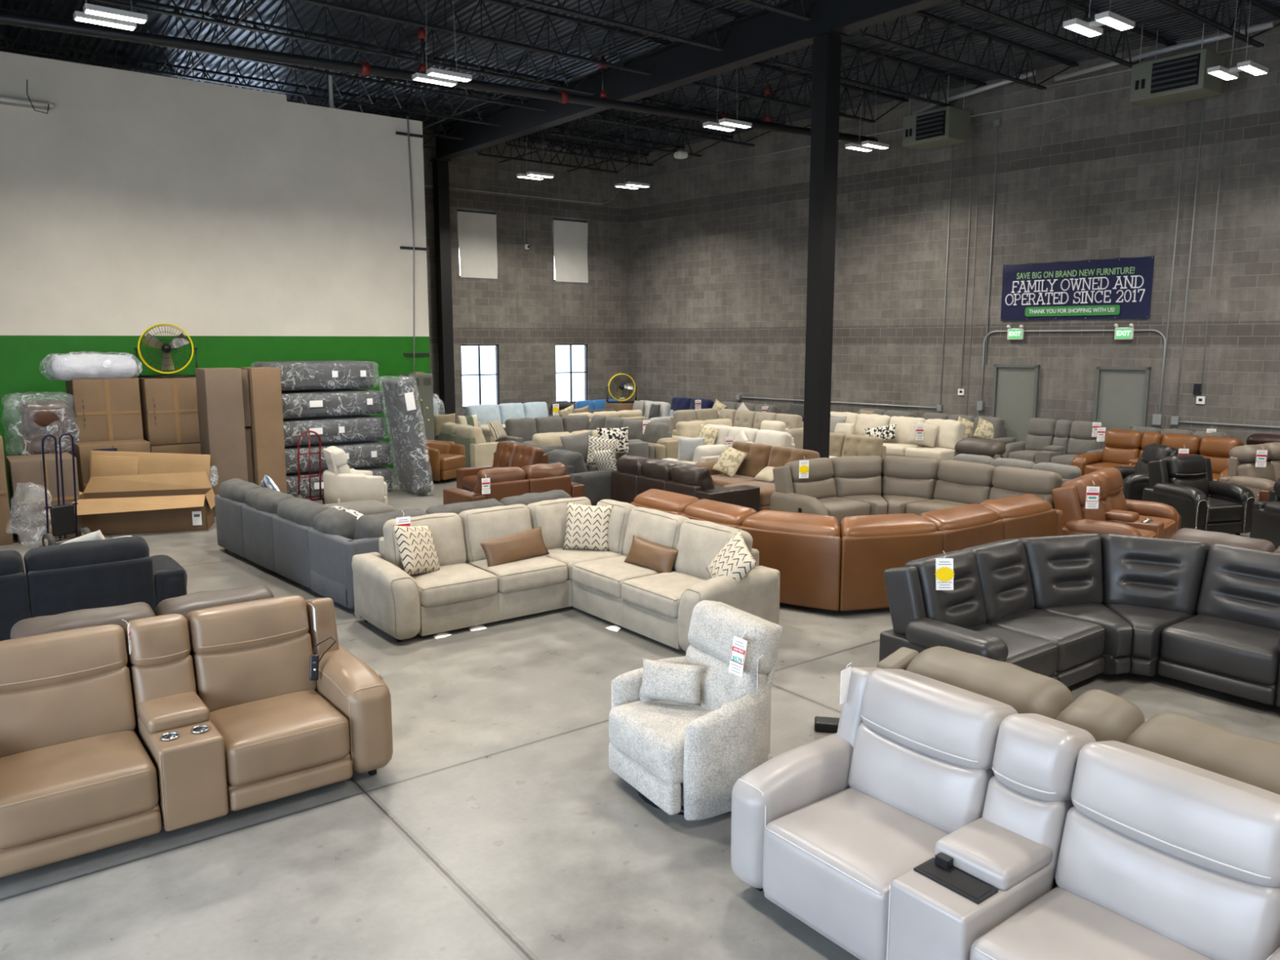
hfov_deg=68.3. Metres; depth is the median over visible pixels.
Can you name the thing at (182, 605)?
cushion
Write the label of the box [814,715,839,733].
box
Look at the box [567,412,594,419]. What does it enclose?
cushion
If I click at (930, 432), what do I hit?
throw pillow
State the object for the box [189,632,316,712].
cushion
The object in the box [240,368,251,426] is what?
carton
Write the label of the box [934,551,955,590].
price tag
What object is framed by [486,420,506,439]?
throw pillow
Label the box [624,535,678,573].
throw pillow
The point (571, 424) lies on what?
cushion
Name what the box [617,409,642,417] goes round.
cushion
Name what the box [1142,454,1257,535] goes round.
recliner
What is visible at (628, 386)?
fan
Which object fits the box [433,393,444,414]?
chair
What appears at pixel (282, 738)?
seat cushion
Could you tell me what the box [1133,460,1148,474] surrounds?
cushion
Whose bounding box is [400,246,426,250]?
bracket
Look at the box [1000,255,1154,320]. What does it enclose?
banner
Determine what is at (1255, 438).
leather sofa
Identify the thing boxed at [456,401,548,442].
fabric sofa
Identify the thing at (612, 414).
cushion
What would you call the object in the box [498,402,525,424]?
cushion
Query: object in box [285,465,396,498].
sofa
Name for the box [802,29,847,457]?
steel column
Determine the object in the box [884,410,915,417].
cushion
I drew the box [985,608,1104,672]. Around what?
seat cushion
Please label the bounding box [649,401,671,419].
cushion
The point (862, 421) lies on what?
cushion
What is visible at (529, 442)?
seat cushion
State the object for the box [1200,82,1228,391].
conduit
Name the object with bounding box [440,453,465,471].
seat cushion
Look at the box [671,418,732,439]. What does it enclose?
fabric sofa
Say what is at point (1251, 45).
conduit
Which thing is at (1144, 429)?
fabric sofa
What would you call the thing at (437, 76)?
lamp
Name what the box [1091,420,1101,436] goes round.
price tag
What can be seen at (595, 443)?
throw pillow
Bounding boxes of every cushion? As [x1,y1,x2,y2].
[0,550,25,576]
[0,666,135,757]
[0,729,158,849]
[10,601,155,639]
[23,536,149,597]
[26,408,66,429]
[39,351,142,380]
[127,654,196,726]
[155,584,274,617]
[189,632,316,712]
[208,689,350,786]
[219,478,262,503]
[244,487,294,514]
[277,497,328,526]
[280,364,370,381]
[283,418,381,438]
[284,392,379,410]
[284,444,388,466]
[286,470,389,493]
[312,507,357,539]
[337,464,351,474]
[354,508,427,539]
[382,512,466,571]
[383,480,387,496]
[410,563,497,607]
[425,498,504,515]
[440,422,461,434]
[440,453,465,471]
[454,424,485,443]
[458,503,531,562]
[462,475,476,489]
[465,404,501,424]
[466,555,568,593]
[473,466,526,494]
[480,424,505,436]
[491,441,519,468]
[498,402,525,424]
[499,489,571,505]
[504,417,537,440]
[505,440,528,445]
[511,444,544,468]
[521,462,566,479]
[523,401,548,418]
[523,440,532,444]
[526,497,591,550]
[527,444,554,453]
[531,431,572,446]
[533,416,564,433]
[542,547,624,580]
[546,448,587,473]
[561,414,590,433]
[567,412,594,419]
[570,429,598,437]
[572,555,673,597]
[575,400,594,410]
[587,409,595,413]
[588,414,607,430]
[592,399,607,410]
[592,410,619,417]
[595,408,616,411]
[596,499,635,553]
[604,416,626,428]
[608,399,619,401]
[608,698,711,784]
[615,454,649,475]
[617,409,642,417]
[621,570,706,619]
[622,418,643,439]
[623,506,688,568]
[627,439,642,443]
[640,400,653,420]
[640,421,669,443]
[642,458,677,480]
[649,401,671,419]
[656,437,675,444]
[670,396,692,411]
[670,463,715,490]
[672,409,697,429]
[673,519,752,579]
[675,420,706,438]
[683,644,766,711]
[688,398,714,409]
[693,444,725,462]
[694,408,718,421]
[704,418,732,426]
[705,423,731,444]
[711,474,758,486]
[719,408,737,426]
[720,401,738,409]
[723,480,775,506]
[728,426,759,443]
[732,440,773,477]
[733,409,757,428]
[736,402,756,411]
[752,411,777,430]
[754,404,777,413]
[755,429,791,447]
[760,420,785,431]
[762,786,949,959]
[767,445,819,467]
[775,413,802,429]
[792,477,835,498]
[817,497,870,524]
[829,432,847,457]
[830,411,859,435]
[832,475,881,497]
[840,494,887,515]
[841,434,883,457]
[848,721,995,833]
[854,413,891,442]
[857,408,885,415]
[881,475,937,499]
[881,494,929,514]
[882,442,919,456]
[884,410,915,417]
[885,416,926,445]
[904,549,986,628]
[905,445,955,460]
[906,498,970,515]
[920,418,966,449]
[922,413,949,419]
[933,479,992,504]
[947,414,975,422]
[952,453,994,464]
[961,538,1034,622]
[968,623,1057,676]
[969,885,1213,959]
[972,416,1004,438]
[982,775,1073,878]
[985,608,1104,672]
[988,486,1055,509]
[991,457,1035,469]
[1008,449,1039,462]
[1017,533,1102,608]
[1024,434,1054,450]
[1031,462,1080,479]
[1033,603,1132,657]
[1050,453,1077,465]
[1052,436,1069,454]
[1055,805,1279,959]
[1066,437,1100,454]
[1080,501,1105,520]
[1084,462,1123,475]
[1098,497,1112,512]
[1100,533,1210,614]
[1101,445,1140,464]
[1102,602,1197,659]
[1106,490,1127,511]
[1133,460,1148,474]
[1137,528,1157,537]
[1160,614,1279,685]
[1168,475,1208,497]
[1196,544,1279,631]
[1200,454,1229,474]
[1204,497,1242,523]
[1212,473,1219,481]
[1236,461,1275,481]
[1267,460,1279,482]
[1273,546,1279,553]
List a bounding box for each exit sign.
[1006,324,1024,339]
[1114,323,1133,339]
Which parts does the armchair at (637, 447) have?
armrest, frame, armrest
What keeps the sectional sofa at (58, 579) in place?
on the floor
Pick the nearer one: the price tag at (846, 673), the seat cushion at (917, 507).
the price tag at (846, 673)
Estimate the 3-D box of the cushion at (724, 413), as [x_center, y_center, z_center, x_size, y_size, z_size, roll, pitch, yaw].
[2.237,-1.505,23.797,0.367,0.570,0.532,-6,11,-37]
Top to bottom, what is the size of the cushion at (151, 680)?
0.414 m
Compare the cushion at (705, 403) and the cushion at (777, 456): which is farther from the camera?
the cushion at (705, 403)
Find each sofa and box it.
[0,536,187,640]
[10,584,274,639]
[214,478,571,608]
[251,360,378,390]
[281,388,384,418]
[283,414,389,445]
[284,440,395,473]
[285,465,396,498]
[351,497,780,652]
[434,422,514,467]
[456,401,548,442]
[493,440,613,505]
[495,414,671,444]
[531,429,598,449]
[567,409,644,422]
[575,399,619,410]
[587,408,616,413]
[611,454,759,511]
[630,488,1062,611]
[670,408,803,448]
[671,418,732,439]
[693,440,819,511]
[705,423,795,448]
[720,401,777,413]
[730,666,1279,959]
[770,455,1062,528]
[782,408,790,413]
[830,411,968,461]
[857,408,915,417]
[875,645,1279,795]
[879,533,1279,707]
[922,413,1016,444]
[952,453,1080,484]
[1071,429,1243,481]
[1130,426,1228,438]
[1169,528,1279,553]
[1218,442,1279,502]
[1246,433,1279,444]
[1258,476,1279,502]
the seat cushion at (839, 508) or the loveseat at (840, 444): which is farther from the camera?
the loveseat at (840, 444)
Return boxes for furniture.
[1,391,79,455]
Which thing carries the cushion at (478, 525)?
on the sectional sofa at (464, 592)
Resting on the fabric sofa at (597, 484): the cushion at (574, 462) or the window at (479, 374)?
the cushion at (574, 462)
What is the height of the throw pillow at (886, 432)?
0.490 m
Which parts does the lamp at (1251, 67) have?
led panel, led panel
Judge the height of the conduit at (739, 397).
0.140 m
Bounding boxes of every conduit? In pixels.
[406,115,414,372]
[424,177,626,204]
[628,86,1130,180]
[736,394,936,408]
[936,145,953,411]
[960,117,974,389]
[965,115,982,415]
[977,44,1253,100]
[977,328,1165,425]
[984,119,1001,363]
[1040,102,1067,151]
[1160,101,1188,414]
[1170,97,1204,429]
[1178,421,1279,428]
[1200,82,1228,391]
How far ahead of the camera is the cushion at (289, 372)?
16.25 m
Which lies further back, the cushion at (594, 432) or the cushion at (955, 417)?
the cushion at (955, 417)
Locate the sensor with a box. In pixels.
[673,151,688,159]
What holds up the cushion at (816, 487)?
on the sectional sofa at (841, 487)
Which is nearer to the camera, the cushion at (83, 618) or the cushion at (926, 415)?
the cushion at (83, 618)
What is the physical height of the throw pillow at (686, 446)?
0.470 m
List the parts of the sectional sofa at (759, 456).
armrest, frame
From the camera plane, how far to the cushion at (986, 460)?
13.78 m
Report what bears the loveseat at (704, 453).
on the floor
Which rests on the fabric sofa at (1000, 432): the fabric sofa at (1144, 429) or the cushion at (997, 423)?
the cushion at (997, 423)
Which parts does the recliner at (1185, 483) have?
armrest, nailhead trim, armrest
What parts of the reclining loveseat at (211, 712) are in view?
console lid, frame, armrest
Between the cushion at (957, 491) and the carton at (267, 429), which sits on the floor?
the carton at (267, 429)
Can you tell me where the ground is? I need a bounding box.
[462,397,584,406]
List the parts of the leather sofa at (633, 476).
frame, armrest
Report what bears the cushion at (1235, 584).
on the sectional sofa at (1070, 610)
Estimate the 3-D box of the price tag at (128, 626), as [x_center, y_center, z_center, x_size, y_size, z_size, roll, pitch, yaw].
[-2.918,0.885,5.360,0.034,0.197,0.088,-3,9,-22]
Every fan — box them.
[133,323,197,377]
[605,373,637,403]
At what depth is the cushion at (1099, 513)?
11.13 m
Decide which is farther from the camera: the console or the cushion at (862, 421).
the cushion at (862, 421)
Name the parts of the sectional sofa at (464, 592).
armrest, armrest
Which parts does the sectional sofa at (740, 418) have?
frame, armrest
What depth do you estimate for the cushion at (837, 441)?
17.72 m
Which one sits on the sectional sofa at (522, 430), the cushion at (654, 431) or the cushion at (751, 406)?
the cushion at (654, 431)
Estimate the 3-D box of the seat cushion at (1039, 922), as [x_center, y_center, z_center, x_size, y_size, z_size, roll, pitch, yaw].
[1.799,1.925,3.522,0.864,0.416,0.792,-6,11,-37]
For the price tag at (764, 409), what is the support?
attached to the fabric sofa at (730, 405)
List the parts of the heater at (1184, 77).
hanger rod, hanger rod, hanger rod, hanger rod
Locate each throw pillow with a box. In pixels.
[59,529,105,544]
[260,474,279,491]
[330,506,364,519]
[392,524,439,575]
[433,413,455,437]
[457,414,477,426]
[479,526,549,567]
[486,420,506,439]
[558,404,573,417]
[560,430,593,462]
[562,502,613,551]
[573,405,588,413]
[586,435,617,464]
[591,448,617,471]
[596,426,629,453]
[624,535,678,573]
[632,400,644,413]
[639,657,704,706]
[648,403,660,417]
[677,436,705,461]
[697,423,719,445]
[706,529,756,582]
[711,444,747,477]
[712,399,726,413]
[733,429,748,442]
[737,402,749,410]
[753,466,775,482]
[789,403,804,421]
[830,415,846,432]
[834,422,854,434]
[859,409,875,413]
[864,423,896,439]
[906,422,926,446]
[910,420,939,448]
[957,416,973,437]
[972,417,994,439]
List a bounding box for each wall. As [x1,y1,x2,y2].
[0,51,430,510]
[422,128,627,423]
[627,19,1279,445]
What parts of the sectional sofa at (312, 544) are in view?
frame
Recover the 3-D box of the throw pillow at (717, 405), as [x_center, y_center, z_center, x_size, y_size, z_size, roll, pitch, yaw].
[2.130,-1.924,25.669,0.181,0.549,0.610,-6,10,-34]
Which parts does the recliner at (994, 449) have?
frame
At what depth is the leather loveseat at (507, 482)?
13.55 m
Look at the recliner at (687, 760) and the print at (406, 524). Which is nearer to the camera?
the recliner at (687, 760)
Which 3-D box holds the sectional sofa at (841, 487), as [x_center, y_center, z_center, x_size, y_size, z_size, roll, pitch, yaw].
[3.642,0.319,12.742,2.349,1.032,3.073,-6,11,-37]
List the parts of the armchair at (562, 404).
frame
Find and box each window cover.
[457,211,497,279]
[553,219,587,282]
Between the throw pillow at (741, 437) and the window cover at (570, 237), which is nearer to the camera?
the throw pillow at (741, 437)
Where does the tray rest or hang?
on the reclining sofa at (938, 820)
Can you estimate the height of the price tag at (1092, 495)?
0.319 m
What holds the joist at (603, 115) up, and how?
attached to the ceiling
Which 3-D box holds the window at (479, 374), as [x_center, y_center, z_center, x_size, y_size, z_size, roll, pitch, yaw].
[-4.439,-2.877,26.099,1.170,1.720,0.050,-6,11,-37]
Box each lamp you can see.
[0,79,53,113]
[73,0,147,31]
[412,0,471,86]
[516,129,554,179]
[614,124,649,189]
[702,68,751,131]
[844,69,889,151]
[1062,0,1135,37]
[1207,0,1268,79]
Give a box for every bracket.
[395,131,422,137]
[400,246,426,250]
[404,352,430,355]
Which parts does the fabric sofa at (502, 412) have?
armrest, frame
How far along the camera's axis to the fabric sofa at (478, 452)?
19.28 m
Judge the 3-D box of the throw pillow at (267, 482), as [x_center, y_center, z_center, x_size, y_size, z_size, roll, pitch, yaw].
[-4.794,0.162,12.277,0.234,0.536,0.587,-5,10,-30]
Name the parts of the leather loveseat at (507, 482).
armrest, frame, armrest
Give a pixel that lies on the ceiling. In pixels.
(1180, 27)
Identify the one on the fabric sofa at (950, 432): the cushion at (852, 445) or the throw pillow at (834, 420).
the throw pillow at (834, 420)
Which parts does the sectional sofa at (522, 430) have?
armrest, frame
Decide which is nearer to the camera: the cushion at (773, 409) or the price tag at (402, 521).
the price tag at (402, 521)
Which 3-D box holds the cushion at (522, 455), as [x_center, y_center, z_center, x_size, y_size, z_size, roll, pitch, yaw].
[-1.832,-0.258,15.278,0.379,0.600,0.608,-6,11,-37]
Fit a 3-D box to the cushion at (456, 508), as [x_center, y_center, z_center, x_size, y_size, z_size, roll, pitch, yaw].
[-1.939,0.513,10.427,0.968,0.552,0.419,-8,11,-41]
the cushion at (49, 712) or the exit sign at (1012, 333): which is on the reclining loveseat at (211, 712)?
the cushion at (49, 712)
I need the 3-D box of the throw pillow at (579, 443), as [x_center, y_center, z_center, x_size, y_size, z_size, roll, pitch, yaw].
[-1.055,-0.536,16.441,0.694,0.627,0.216,-3,9,-20]
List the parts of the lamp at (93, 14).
led panel, led panel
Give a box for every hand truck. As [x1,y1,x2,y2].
[39,433,91,546]
[294,430,324,504]
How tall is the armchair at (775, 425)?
0.966 m
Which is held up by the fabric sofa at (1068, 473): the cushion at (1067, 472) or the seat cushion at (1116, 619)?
the cushion at (1067, 472)
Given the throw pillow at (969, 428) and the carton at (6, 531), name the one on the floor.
the carton at (6, 531)
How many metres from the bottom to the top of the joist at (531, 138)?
0.640 m
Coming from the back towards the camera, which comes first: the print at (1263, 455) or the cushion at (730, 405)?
the cushion at (730, 405)
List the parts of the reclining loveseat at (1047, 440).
armrest, console lid, armrest, frame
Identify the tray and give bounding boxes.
[913,852,998,904]
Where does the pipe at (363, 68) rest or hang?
attached to the joist at (762, 66)
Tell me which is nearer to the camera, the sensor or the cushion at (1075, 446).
the cushion at (1075, 446)
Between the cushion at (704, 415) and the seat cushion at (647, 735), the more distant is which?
the cushion at (704, 415)
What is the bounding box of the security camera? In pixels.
[523,196,529,249]
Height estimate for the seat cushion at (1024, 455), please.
0.276 m
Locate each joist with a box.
[0,7,519,126]
[0,36,479,139]
[7,0,564,111]
[88,0,613,94]
[286,99,451,149]
[294,0,671,75]
[451,124,648,173]
[480,114,684,166]
[512,0,743,51]
[519,98,733,156]
[564,82,780,146]
[613,63,843,127]
[671,41,908,123]
[736,0,817,21]
[743,14,986,106]
[859,9,1079,89]
[959,0,1177,67]
[1154,0,1279,48]
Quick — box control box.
[1192,383,1201,395]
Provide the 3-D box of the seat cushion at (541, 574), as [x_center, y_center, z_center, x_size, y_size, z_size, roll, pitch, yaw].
[-1.263,0.916,9.508,0.782,0.236,0.854,-6,11,-37]
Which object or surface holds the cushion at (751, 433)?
on the fabric sofa at (766, 437)
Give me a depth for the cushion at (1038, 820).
3.98 m
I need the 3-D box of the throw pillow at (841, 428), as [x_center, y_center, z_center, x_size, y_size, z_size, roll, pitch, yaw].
[4.618,-1.128,21.388,0.193,0.346,0.552,-6,10,-36]
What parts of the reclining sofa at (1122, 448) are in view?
armrest, console lid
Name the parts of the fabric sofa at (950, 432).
frame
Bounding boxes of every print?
[396,523,410,526]
[481,482,489,488]
[730,640,744,673]
[730,645,745,665]
[937,561,951,587]
[1085,492,1098,502]
[1256,454,1266,462]
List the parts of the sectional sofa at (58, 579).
armrest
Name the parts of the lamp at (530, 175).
led panel, led panel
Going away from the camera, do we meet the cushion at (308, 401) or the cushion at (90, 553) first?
the cushion at (90, 553)
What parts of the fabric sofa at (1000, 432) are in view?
armrest, frame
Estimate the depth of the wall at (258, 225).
16.31 m
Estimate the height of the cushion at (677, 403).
0.717 m
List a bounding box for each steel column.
[429,157,455,414]
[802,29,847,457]
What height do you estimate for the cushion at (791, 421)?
0.570 m
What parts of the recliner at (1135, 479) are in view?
armrest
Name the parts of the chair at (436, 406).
backrest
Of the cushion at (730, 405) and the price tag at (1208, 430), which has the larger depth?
the cushion at (730, 405)
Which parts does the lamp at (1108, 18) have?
led panel, led panel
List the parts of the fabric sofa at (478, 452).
frame, armrest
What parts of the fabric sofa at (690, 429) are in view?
frame, armrest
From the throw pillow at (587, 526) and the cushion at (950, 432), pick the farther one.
the cushion at (950, 432)
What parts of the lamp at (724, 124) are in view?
led panel, led panel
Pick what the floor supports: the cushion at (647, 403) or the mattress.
the mattress
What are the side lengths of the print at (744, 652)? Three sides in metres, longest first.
0.110 x 0.086 x 0.001 m
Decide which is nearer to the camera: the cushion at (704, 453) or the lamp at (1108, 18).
the lamp at (1108, 18)
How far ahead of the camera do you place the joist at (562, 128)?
24.59 m
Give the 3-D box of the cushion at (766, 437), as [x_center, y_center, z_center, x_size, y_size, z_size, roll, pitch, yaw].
[2.535,-0.652,18.080,0.406,0.604,0.782,-6,11,-37]
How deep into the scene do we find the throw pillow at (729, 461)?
15.47 m
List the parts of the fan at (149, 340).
blade, motor, blade, blade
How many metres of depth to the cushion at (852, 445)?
17.24 m
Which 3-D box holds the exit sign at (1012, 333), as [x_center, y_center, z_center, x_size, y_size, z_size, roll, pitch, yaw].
[7.921,-3.116,19.903,0.105,0.308,0.350,-8,11,-42]
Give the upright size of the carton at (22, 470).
1.100 m
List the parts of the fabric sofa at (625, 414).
frame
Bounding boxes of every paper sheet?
[433,631,451,639]
[469,625,487,631]
[605,625,620,631]
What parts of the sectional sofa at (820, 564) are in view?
armrest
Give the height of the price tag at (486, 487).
0.270 m
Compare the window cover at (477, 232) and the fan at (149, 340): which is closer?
the fan at (149, 340)
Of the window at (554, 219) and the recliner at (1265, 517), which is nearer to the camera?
the recliner at (1265, 517)
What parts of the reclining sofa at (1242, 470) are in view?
frame, armrest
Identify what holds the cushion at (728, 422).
on the fabric sofa at (690, 429)
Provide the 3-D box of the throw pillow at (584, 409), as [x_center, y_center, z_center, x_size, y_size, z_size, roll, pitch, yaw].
[-1.449,-1.572,23.160,0.514,0.506,0.187,-5,10,-33]
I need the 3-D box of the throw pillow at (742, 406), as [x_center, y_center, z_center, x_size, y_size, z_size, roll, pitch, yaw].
[2.703,-1.793,24.922,0.178,0.540,0.553,-5,10,-32]
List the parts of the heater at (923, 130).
hanger rod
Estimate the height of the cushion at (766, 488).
0.300 m
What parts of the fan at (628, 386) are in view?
blade, blade, blade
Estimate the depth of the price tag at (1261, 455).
14.34 m
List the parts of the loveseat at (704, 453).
armrest, frame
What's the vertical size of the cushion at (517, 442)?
0.540 m
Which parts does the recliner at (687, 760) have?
panel, frame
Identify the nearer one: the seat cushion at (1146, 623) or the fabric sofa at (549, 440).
the seat cushion at (1146, 623)
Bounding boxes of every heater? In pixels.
[902,69,1037,151]
[1053,12,1274,108]
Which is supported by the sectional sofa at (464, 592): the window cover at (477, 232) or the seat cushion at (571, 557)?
the seat cushion at (571, 557)
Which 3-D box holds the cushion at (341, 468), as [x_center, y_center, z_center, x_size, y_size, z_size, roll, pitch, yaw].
[-4.703,-0.083,14.882,0.266,0.420,0.605,-5,10,-29]
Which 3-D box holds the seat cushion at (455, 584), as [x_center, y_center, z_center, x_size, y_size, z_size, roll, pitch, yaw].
[-1.892,0.986,9.035,0.782,0.236,0.854,-6,11,-37]
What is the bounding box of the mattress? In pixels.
[377,375,434,495]
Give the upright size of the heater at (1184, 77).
1.310 m
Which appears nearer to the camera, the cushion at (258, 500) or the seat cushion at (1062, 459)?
the cushion at (258, 500)
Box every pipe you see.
[0,11,877,142]
[326,44,333,108]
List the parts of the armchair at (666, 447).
armrest, frame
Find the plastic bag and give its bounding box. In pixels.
[8,482,52,546]
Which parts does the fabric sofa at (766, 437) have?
frame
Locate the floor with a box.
[0,475,1279,959]
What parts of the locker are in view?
door, door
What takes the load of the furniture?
on the carton at (8, 455)
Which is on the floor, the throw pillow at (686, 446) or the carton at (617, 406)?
the carton at (617, 406)
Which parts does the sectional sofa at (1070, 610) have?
armrest, frame, armrest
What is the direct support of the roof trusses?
attached to the joist
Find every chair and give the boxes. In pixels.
[422,440,466,483]
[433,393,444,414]
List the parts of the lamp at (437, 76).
led panel, led panel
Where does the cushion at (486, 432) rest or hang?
on the fabric sofa at (502, 412)
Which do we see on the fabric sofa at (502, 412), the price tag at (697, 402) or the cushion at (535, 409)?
the cushion at (535, 409)
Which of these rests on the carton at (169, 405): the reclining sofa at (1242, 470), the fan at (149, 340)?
the fan at (149, 340)
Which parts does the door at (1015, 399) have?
frame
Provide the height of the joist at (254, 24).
0.640 m
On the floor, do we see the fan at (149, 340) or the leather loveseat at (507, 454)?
the leather loveseat at (507, 454)
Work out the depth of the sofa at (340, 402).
16.30 m
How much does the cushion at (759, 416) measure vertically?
0.570 m
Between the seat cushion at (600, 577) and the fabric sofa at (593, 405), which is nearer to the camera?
the seat cushion at (600, 577)
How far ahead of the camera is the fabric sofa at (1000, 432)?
20.09 m
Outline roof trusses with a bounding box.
[154,0,1233,172]
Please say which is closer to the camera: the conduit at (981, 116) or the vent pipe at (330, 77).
the vent pipe at (330, 77)
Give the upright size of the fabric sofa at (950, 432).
1.067 m
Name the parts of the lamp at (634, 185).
led panel, led panel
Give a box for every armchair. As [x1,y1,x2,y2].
[548,400,570,416]
[615,439,653,459]
[648,437,678,459]
[760,420,793,443]
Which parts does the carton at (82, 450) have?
blue panel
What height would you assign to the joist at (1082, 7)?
0.640 m
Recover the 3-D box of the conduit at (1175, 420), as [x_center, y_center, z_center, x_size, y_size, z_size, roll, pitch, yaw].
[10.116,-3.870,17.417,0.090,6.450,0.120,-8,11,-42]
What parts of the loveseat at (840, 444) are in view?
frame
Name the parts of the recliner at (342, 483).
panel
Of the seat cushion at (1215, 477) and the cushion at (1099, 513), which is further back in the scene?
the seat cushion at (1215, 477)
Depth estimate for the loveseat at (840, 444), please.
17.35 m
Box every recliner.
[323,445,387,504]
[608,600,782,820]
[954,437,1005,459]
[1052,467,1180,539]
[1110,443,1178,500]
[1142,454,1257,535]
[1249,480,1279,550]
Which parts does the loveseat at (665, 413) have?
armrest, frame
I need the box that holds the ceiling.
[0,0,1279,155]
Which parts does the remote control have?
cord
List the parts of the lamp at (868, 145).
led panel, led panel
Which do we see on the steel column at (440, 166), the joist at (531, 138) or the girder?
the girder
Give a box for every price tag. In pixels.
[122,619,131,653]
[308,603,315,631]
[395,510,410,526]
[424,448,427,461]
[481,474,490,493]
[552,404,559,415]
[643,420,650,433]
[694,397,701,409]
[725,434,733,447]
[728,630,747,676]
[756,654,763,689]
[761,405,768,412]
[799,457,808,478]
[839,662,851,704]
[915,425,924,439]
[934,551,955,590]
[1084,481,1099,508]
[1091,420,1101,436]
[1096,425,1106,441]
[1177,444,1189,455]
[1206,427,1216,434]
[1255,446,1267,466]
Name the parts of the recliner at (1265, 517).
frame, armrest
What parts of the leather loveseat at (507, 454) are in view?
armrest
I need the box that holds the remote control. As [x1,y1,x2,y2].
[309,636,336,680]
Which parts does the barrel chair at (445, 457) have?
panel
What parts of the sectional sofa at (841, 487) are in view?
armrest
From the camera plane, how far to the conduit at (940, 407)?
21.00 m
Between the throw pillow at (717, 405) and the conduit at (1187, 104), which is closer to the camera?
the conduit at (1187, 104)
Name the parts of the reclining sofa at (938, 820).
armrest, frame, console lid, armrest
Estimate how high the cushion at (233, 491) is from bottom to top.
0.555 m
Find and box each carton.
[0,435,13,545]
[5,452,81,542]
[5,453,75,504]
[65,377,143,444]
[71,471,214,535]
[74,439,150,493]
[88,450,217,486]
[134,377,199,445]
[150,442,201,454]
[195,367,248,516]
[240,366,287,493]
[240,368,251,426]
[244,426,253,483]
[604,403,633,411]
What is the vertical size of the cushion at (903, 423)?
0.675 m
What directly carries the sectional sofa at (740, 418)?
on the floor
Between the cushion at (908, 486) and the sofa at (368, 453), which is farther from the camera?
the sofa at (368, 453)
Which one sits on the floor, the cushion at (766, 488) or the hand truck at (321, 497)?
the hand truck at (321, 497)
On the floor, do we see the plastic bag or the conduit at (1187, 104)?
the plastic bag
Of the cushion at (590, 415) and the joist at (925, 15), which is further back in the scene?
the cushion at (590, 415)
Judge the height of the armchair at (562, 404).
0.999 m
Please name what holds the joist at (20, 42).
attached to the wall
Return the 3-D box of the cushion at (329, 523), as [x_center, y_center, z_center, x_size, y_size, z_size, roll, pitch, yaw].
[-3.170,0.580,9.943,0.415,0.552,0.574,-8,11,-41]
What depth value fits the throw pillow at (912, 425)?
19.79 m
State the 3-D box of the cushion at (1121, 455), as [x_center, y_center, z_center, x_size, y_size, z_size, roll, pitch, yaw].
[8.781,-0.424,17.199,0.320,0.362,0.648,-6,11,-37]
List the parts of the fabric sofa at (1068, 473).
frame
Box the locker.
[400,372,434,439]
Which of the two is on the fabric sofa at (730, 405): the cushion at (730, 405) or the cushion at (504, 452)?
the cushion at (730, 405)
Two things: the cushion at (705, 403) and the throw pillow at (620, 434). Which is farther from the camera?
the cushion at (705, 403)
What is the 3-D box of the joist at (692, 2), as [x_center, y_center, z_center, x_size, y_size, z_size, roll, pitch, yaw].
[-4.453,-6.745,11.134,15.438,0.640,0.100,-6,11,-37]
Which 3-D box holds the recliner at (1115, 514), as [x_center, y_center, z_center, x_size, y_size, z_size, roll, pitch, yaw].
[5.858,0.473,11.573,1.015,1.071,2.056,7,11,40]
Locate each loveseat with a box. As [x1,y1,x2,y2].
[0,595,392,877]
[443,462,584,504]
[456,441,548,492]
[640,400,673,431]
[662,441,753,464]
[670,396,714,411]
[829,432,886,460]
[1000,417,1104,465]
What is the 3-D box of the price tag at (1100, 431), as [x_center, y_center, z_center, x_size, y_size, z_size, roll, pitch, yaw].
[8.508,-0.871,17.405,0.143,0.319,0.035,1,9,8]
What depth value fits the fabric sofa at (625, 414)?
23.60 m
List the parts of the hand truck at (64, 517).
frame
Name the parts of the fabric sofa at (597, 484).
frame, armrest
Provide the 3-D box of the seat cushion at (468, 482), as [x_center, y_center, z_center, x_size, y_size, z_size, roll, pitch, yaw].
[-2.470,0.031,15.618,0.784,0.216,0.612,-6,11,-37]
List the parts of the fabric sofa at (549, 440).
frame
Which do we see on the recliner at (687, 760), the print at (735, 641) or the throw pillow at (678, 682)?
the throw pillow at (678, 682)
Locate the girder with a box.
[431,0,951,159]
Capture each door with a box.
[991,364,1039,442]
[1092,365,1151,445]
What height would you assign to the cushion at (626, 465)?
0.502 m
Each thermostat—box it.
[957,388,964,395]
[1195,395,1205,404]
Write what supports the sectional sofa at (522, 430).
on the floor
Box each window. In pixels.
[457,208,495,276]
[460,344,499,408]
[461,346,584,403]
[552,217,586,280]
[555,344,587,403]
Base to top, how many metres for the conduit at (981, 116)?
6.500 m
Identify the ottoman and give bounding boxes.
[324,499,395,515]
[585,459,617,471]
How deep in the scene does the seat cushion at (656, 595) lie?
8.52 m

